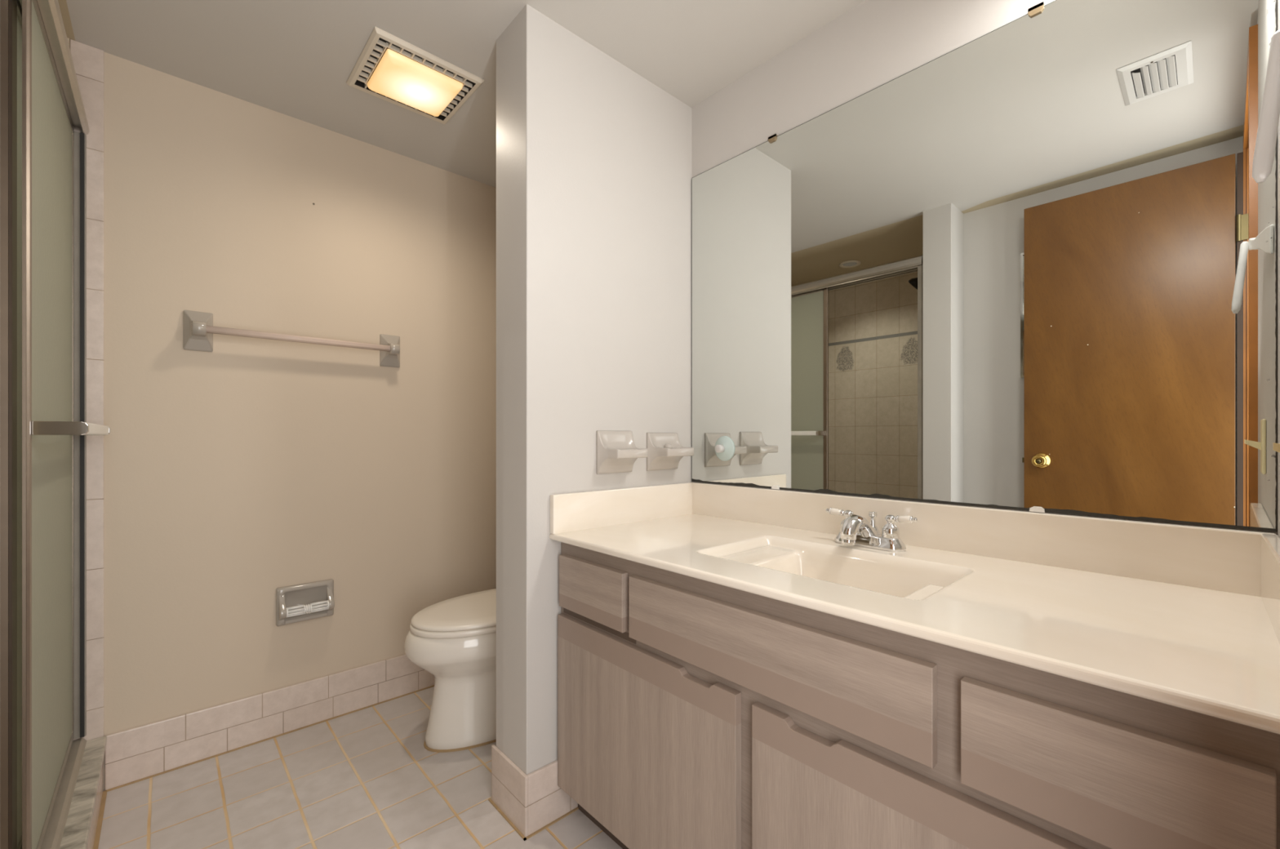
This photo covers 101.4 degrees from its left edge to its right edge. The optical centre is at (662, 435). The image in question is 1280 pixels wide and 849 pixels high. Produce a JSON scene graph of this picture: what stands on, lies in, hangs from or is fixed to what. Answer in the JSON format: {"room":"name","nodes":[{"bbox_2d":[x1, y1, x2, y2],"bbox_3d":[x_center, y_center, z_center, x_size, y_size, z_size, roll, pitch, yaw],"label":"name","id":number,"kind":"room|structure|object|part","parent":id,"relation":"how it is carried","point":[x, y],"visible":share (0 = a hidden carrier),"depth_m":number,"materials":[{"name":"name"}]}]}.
{"room":"bathroom","nodes":[
{"label":"bathroom","id":0,"kind":"room"},
{"bbox_2d":[103,51,496,790],"bbox_3d":[-1.503,-0.093,1.681,2.542,2.230,0.100,0,0,-44],"label":"wall","id":1,"kind":"structure","parent":0,"point":[241,471],"depth_m":1.78,"materials":[{"name":"beige paint"}]},
{"bbox_2d":[0,0,22,848],"bbox_3d":[-1.440,-0.008,1.203,0.015,1.695,0.638,0,0,-44],"label":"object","id":2,"kind":"object","parent":1,"relation":"attached to","point":[11,11],"visible":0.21,"depth_m":0.98,"materials":[{"name":"metal"}]},
{"bbox_3d":[-1.455,-0.846,1.218,0.015,0.020,0.570,0,0,-44],"label":"rail","id":3,"kind":"part","parent":2,"relation":"part of","materials":[{"name":"metal"}]},
{"bbox_3d":[-1.455,0.828,1.218,0.015,0.022,0.570,0,0,-44],"label":"rail","id":4,"kind":"part","parent":2,"relation":"part of","materials":[{"name":"metal"}]},
{"bbox_3d":[-1.455,-0.009,1.218,0.005,1.661,0.576,0,0,-44],"label":"glass pane","id":5,"kind":"part","parent":2,"relation":"part of","materials":[{"name":"white"}]},
{"bbox_2d":[19,0,89,848],"bbox_3d":[-1.239,-0.024,1.022,0.079,1.772,1.202,0,0,-44],"label":"shower door frame","id":6,"kind":"object","parent":1,"relation":"attached to","point":[50,10],"visible":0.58,"depth_m":1.46,"materials":[{"name":"metal"}]},
{"bbox_3d":[-1.239,-0.878,1.022,0.079,0.064,1.200,0,0,-44],"label":"head rail","id":7,"kind":"part","parent":6,"relation":"part of","materials":[{"name":"metal"}]},
{"bbox_2d":[22,0,110,848],"bbox_3d":[-1.384,-0.008,1.237,0.082,1.695,0.665,0,0,-44],"label":"shower door","id":8,"kind":"structure","parent":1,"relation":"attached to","point":[49,428],"depth_m":1.12,"materials":[{"name":"glass"}]},
{"bbox_3d":[-1.417,-0.009,1.218,0.005,1.661,0.628,0,0,-44],"label":"glass pane","id":9,"kind":"part","parent":8,"relation":"part of","materials":[{"name":"white"}]},
{"bbox_3d":[-1.417,-0.846,1.219,0.008,0.020,0.622,0,0,-44],"label":"rail","id":10,"kind":"part","parent":8,"relation":"part of","materials":[{"name":"metal"}]},
{"bbox_3d":[-1.417,0.828,1.219,0.008,0.022,0.622,0,0,-44],"label":"rail","id":11,"kind":"part","parent":8,"relation":"part of","materials":[{"name":"metal"}]},
{"bbox_2d":[59,735,106,848],"bbox_3d":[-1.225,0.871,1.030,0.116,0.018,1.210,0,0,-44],"label":"trim","id":12,"kind":"structure","parent":1,"relation":"attached to","point":[78,822],"depth_m":1.25,"materials":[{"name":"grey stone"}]},
{"bbox_2d":[70,39,103,741],"bbox_3d":[-1.631,-0.121,1.485,0.065,1.974,0.008,0,0,-44],"label":"trim","id":13,"kind":"structure","parent":1,"relation":"attached to","point":[88,60],"depth_m":1.49,"materials":[{"name":"tile"}]},
{"bbox_2d":[104,653,435,790],"bbox_3d":[-1.093,0.943,1.995,1.415,0.158,0.012,0,0,-44],"label":"baseboard","id":14,"kind":"structure","parent":1,"relation":"attached to","point":[132,754],"depth_m":1.73,"materials":[{"name":"tile"}]},
{"bbox_2d":[183,310,399,367],"bbox_3d":[-1.236,-0.329,1.815,0.628,0.123,0.074,0,0,-44],"label":"towel bar","id":15,"kind":"object","parent":1,"relation":"attached to","point":[199,330],"visible":1,"depth_m":1.70,"materials":[{"name":"grey ceramic"}]},
{"bbox_2d":[191,320,206,335],"bbox_3d":[-1.426,-0.331,1.611,0.032,0.041,0.041,0,0,-44],"label":"socket","id":16,"kind":"object","parent":15,"relation":"attached to","point":[198,327],"depth_m":1.60,"materials":[{"name":"silver metal"}]},
{"bbox_3d":[-1.222,-0.331,1.805,0.540,0.022,0.022,0,0,-44],"label":"rod","id":17,"kind":"part","parent":15,"relation":"part of","materials":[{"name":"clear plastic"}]},
{"bbox_2d":[389,342,399,355],"bbox_3d":[-1.023,-0.331,1.995,0.032,0.041,0.041,0,0,-44],"label":"socket","id":18,"kind":"object","parent":15,"relation":"attached to","point":[394,348],"depth_m":1.98,"materials":[{"name":"grey ceramic"}]},
{"bbox_2d":[275,578,334,626],"bbox_3d":[-1.239,0.584,1.825,0.169,0.130,0.056,0,0,-44],"label":"toilet paper holder","id":19,"kind":"object","parent":1,"relation":"attached to","point":[295,603],"visible":1,"depth_m":1.83,"materials":[{"name":"grey metal"}]},
{"bbox_3d":[-1.287,0.585,1.773,0.017,0.096,0.042,0,0,-44],"label":"roller arm","id":20,"kind":"part","parent":19,"relation":"part of","materials":[{"name":"grey ceramic"}]},
{"bbox_3d":[-1.185,0.585,1.869,0.017,0.096,0.042,0,0,-44],"label":"roller arm","id":21,"kind":"part","parent":19,"relation":"part of","materials":[{"name":"grey ceramic"}]},
{"bbox_2d":[97,686,622,848],"bbox_3d":[-0.415,1.072,0.575,2.592,0.100,3.204,0,0,-44],"label":"floor","id":22,"kind":"structure","parent":0,"point":[366,778],"depth_m":1.48,"materials":[{"name":"grey tile"}]},
{"bbox_2d":[404,588,496,752],"bbox_3d":[-0.556,0.630,1.921,0.725,0.785,0.490,0,0,-44],"label":"toilet","id":23,"kind":"object","parent":22,"relation":"on","point":[454,640],"visible":0.47,"depth_m":1.71,"materials":[{"name":"white ceramic"}]},
{"bbox_3d":[-0.635,0.628,1.847,0.472,0.019,0.363,0,0,-44],"label":"seat","id":24,"kind":"part","parent":23,"relation":"part of","materials":[{"name":"white plastic"}]},
{"bbox_3d":[-0.630,0.607,1.851,0.480,0.020,0.365,0,0,-44],"label":"lid","id":25,"kind":"part","parent":23,"relation":"part of","materials":[{"name":"white plastic"}]},
{"bbox_2d":[557,542,1279,848],"bbox_3d":[0.349,0.650,1.118,0.534,0.745,1.279,0,0,-44],"label":"vanity cabinet","id":26,"kind":"object","parent":22,"relation":"on","point":[693,713],"visible":0.98,"depth_m":0.81,"materials":[{"name":"grey wood"}]},
{"bbox_3d":[-0.177,0.366,1.296,0.017,0.101,0.264,0,0,-44],"label":"drawer","id":27,"kind":"part","parent":26,"relation":"part of","materials":[{"name":"grey wood"}]},
{"bbox_3d":[-0.066,0.730,1.179,0.017,0.398,0.597,0,0,-44],"label":"cabinet door","id":28,"kind":"part","parent":26,"relation":"part of","materials":[{"name":"grey wood"}]},
{"bbox_3d":[0.152,0.361,0.950,0.017,0.090,0.642,0,0,-44],"label":"drawer","id":29,"kind":"part","parent":26,"relation":"part of","materials":[{"name":"grey wood"}]},
{"bbox_3d":[0.374,0.732,0.717,0.017,0.394,0.606,0,0,-44],"label":"cabinet door","id":30,"kind":"part","parent":26,"relation":"part of","materials":[{"name":"grey wood"}]},
{"bbox_2d":[549,481,1279,734],"bbox_3d":[0.345,0.275,1.110,0.552,0.239,1.291,0,0,-44],"label":"countertop","id":31,"kind":"structure","parent":26,"relation":"on","point":[1183,616],"depth_m":0.91,"materials":[{"name":"beige stone"}]},
{"bbox_2d":[682,533,988,606],"bbox_3d":[0.335,0.327,1.086,0.314,0.137,0.519,0,0,-44],"label":"basin","id":32,"kind":"object","parent":31,"relation":"in","point":[911,580],"depth_m":1.14,"materials":[{"name":"beige ceramic"}]},
{"bbox_2d":[826,507,917,551],"bbox_3d":[0.485,0.218,1.221,0.168,0.080,0.164,0,0,4],"label":"faucet","id":33,"kind":"object","parent":31,"relation":"on","point":[868,535],"visible":1,"depth_m":1.18,"materials":[{"name":"silver metal"}]},
{"bbox_3d":[0.427,0.187,1.288,0.018,0.017,0.028,0,0,-44],"label":"porcelain lever","id":34,"kind":"part","parent":33,"relation":"part of","materials":[{"name":"white ceramic"}]},
{"bbox_3d":[0.452,0.217,1.198,0.141,0.078,0.040,0,0,-44],"label":"spout","id":35,"kind":"part","parent":33,"relation":"part of","materials":[{"name":"silver metal"}]},
{"bbox_3d":[0.485,0.244,1.230,0.055,0.028,0.167,0,0,-44],"label":"plate","id":36,"kind":"part","parent":33,"relation":"part of","materials":[{"name":"silver metal"}]},
{"bbox_3d":[0.501,0.212,1.245,0.042,0.061,0.042,0,0,-44],"label":"lift knob","id":37,"kind":"part","parent":33,"relation":"part of","materials":[{"name":"silver metal"}]},
{"bbox_3d":[0.544,0.187,1.173,0.018,0.017,0.028,0,0,-44],"label":"porcelain lever","id":38,"kind":"part","parent":33,"relation":"part of","materials":[{"name":"white ceramic"}]},
{"bbox_3d":[0.490,0.365,0.595,0.017,0.088,0.270,0,0,-44],"label":"drawer","id":39,"kind":"part","parent":26,"relation":"part of","materials":[{"name":"grey wood"}]},
{"bbox_2d":[57,0,865,187],"bbox_3d":[-0.622,-1.123,0.792,2.592,0.030,2.604,0,0,-44],"label":"ceiling","id":40,"kind":"structure","parent":0,"point":[296,59],"depth_m":1.48,"materials":[{"name":"white paint"}]},
{"bbox_2d":[346,26,484,124],"bbox_3d":[-0.771,-1.089,1.632,0.308,0.037,0.308,0,0,-44],"label":"recessed light","id":41,"kind":"object","parent":40,"relation":"in","point":[388,65],"visible":1,"depth_m":1.59,"materials":[{"name":"beige paint"}]},
{"bbox_2d":[356,40,472,116],"bbox_3d":[-0.768,-1.100,1.627,0.273,0.012,0.264,0,0,-44],"label":"grille","id":42,"kind":"object","parent":41,"relation":"attached to","point":[375,52],"depth_m":1.56,"materials":[{"name":"beige paint"}]},
{"bbox_2d":[496,4,692,835],"bbox_3d":[-0.173,-0.053,1.621,0.639,2.150,0.183,0,0,-44],"label":"wall","id":43,"kind":"structure","parent":0,"point":[594,157],"depth_m":1.44,"materials":[{"name":"white paint"}]},
{"bbox_2d":[93,684,578,848],"bbox_3d":[-0.675,1.020,1.554,1.418,0.004,1.202,0,0,-44],"label":"trim","id":44,"kind":"structure","parent":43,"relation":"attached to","point":[96,842],"depth_m":1.51,"materials":[{"name":"beige tile"}]},
{"bbox_2d":[491,744,528,836],"bbox_3d":[-0.411,0.945,1.401,0.009,0.154,0.192,0,0,-44],"label":"baseboard","id":45,"kind":"structure","parent":43,"relation":"attached to","point":[509,784],"depth_m":1.39,"materials":[{"name":"tile"}]},
{"bbox_2d":[595,430,648,474],"bbox_3d":[-0.112,0.047,1.506,0.128,0.124,0.089,0,0,-44],"label":"holder","id":46,"kind":"object","parent":43,"relation":"attached to","point":[616,451],"visible":1,"depth_m":1.50,"materials":[{"name":"grey ceramic"}]},
{"bbox_2d":[646,432,693,471],"bbox_3d":[0.028,0.049,1.639,0.131,0.119,0.089,0,0,-44],"label":"toothbrush holder","id":47,"kind":"object","parent":43,"relation":"attached to","point":[665,451],"visible":1,"depth_m":1.63,"materials":[{"name":"grey ceramic"}]},
{"bbox_3d":[0.018,0.033,1.644,0.026,0.018,0.026,0,0,-44],"label":"post","id":48,"kind":"part","parent":47,"relation":"part of","materials":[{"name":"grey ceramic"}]},
{"bbox_2d":[692,0,1277,534],"bbox_3d":[0.298,-0.093,1.633,0.100,2.230,2.654,0,0,-44],"label":"wall","id":49,"kind":"structure","parent":0,"point":[873,43],"depth_m":1.38,"materials":[{"name":"white paint"}]},
{"bbox_2d":[691,481,1275,596],"bbox_3d":[0.535,0.207,1.297,0.019,0.102,1.283,0,0,-44],"label":"backsplash","id":50,"kind":"structure","parent":49,"relation":"attached to","point":[1219,559],"depth_m":1.05,"materials":[{"name":"beige stone"}]},
{"bbox_2d":[691,0,1276,532],"bbox_3d":[0.540,-0.360,1.299,0.009,1.030,1.279,0,0,-44],"label":"wall mirror","id":51,"kind":"object","parent":49,"relation":"attached to","point":[1031,266],"visible":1,"depth_m":1.09,"materials":[{"name":"clear glass"}]},
{"bbox_2d":[715,435,734,461],"bbox_3d":[0.185,0.040,1.645,0.035,0.080,0.080,0,0,-44],"label":"cup","id":52,"kind":"object","parent":51,"relation":"attached to","point":[724,446],"visible":1,"depth_m":1.64,"materials":[{"name":"teal plastic"}]},
{"bbox_2d":[1277,0,1279,537],"bbox_3d":[0.738,-0.093,0.516,0.903,2.230,0.115,0,0,-44],"label":"wall","id":53,"kind":"structure","parent":0,"point":[1278,1],"depth_m":0.82,"materials":[{"name":"white paint"}]},
{"bbox_2d":[1252,29,1279,224],"bbox_3d":[0.774,-0.351,0.663,0.364,0.158,0.040,0,0,-42],"label":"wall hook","id":54,"kind":"object","parent":53,"relation":"attached to","point":[1268,126],"visible":1,"depth_m":0.55,"materials":[{"name":"white plastic"}]},
{"bbox_2d":[1272,442,1279,453],"bbox_3d":[0.699,0.022,0.579,0.070,0.114,0.030,0,0,-44],"label":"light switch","id":55,"kind":"object","parent":53,"relation":"attached to","point":[1276,446],"visible":1,"depth_m":0.59,"materials":[{"name":"beige plastic"}]}
]}

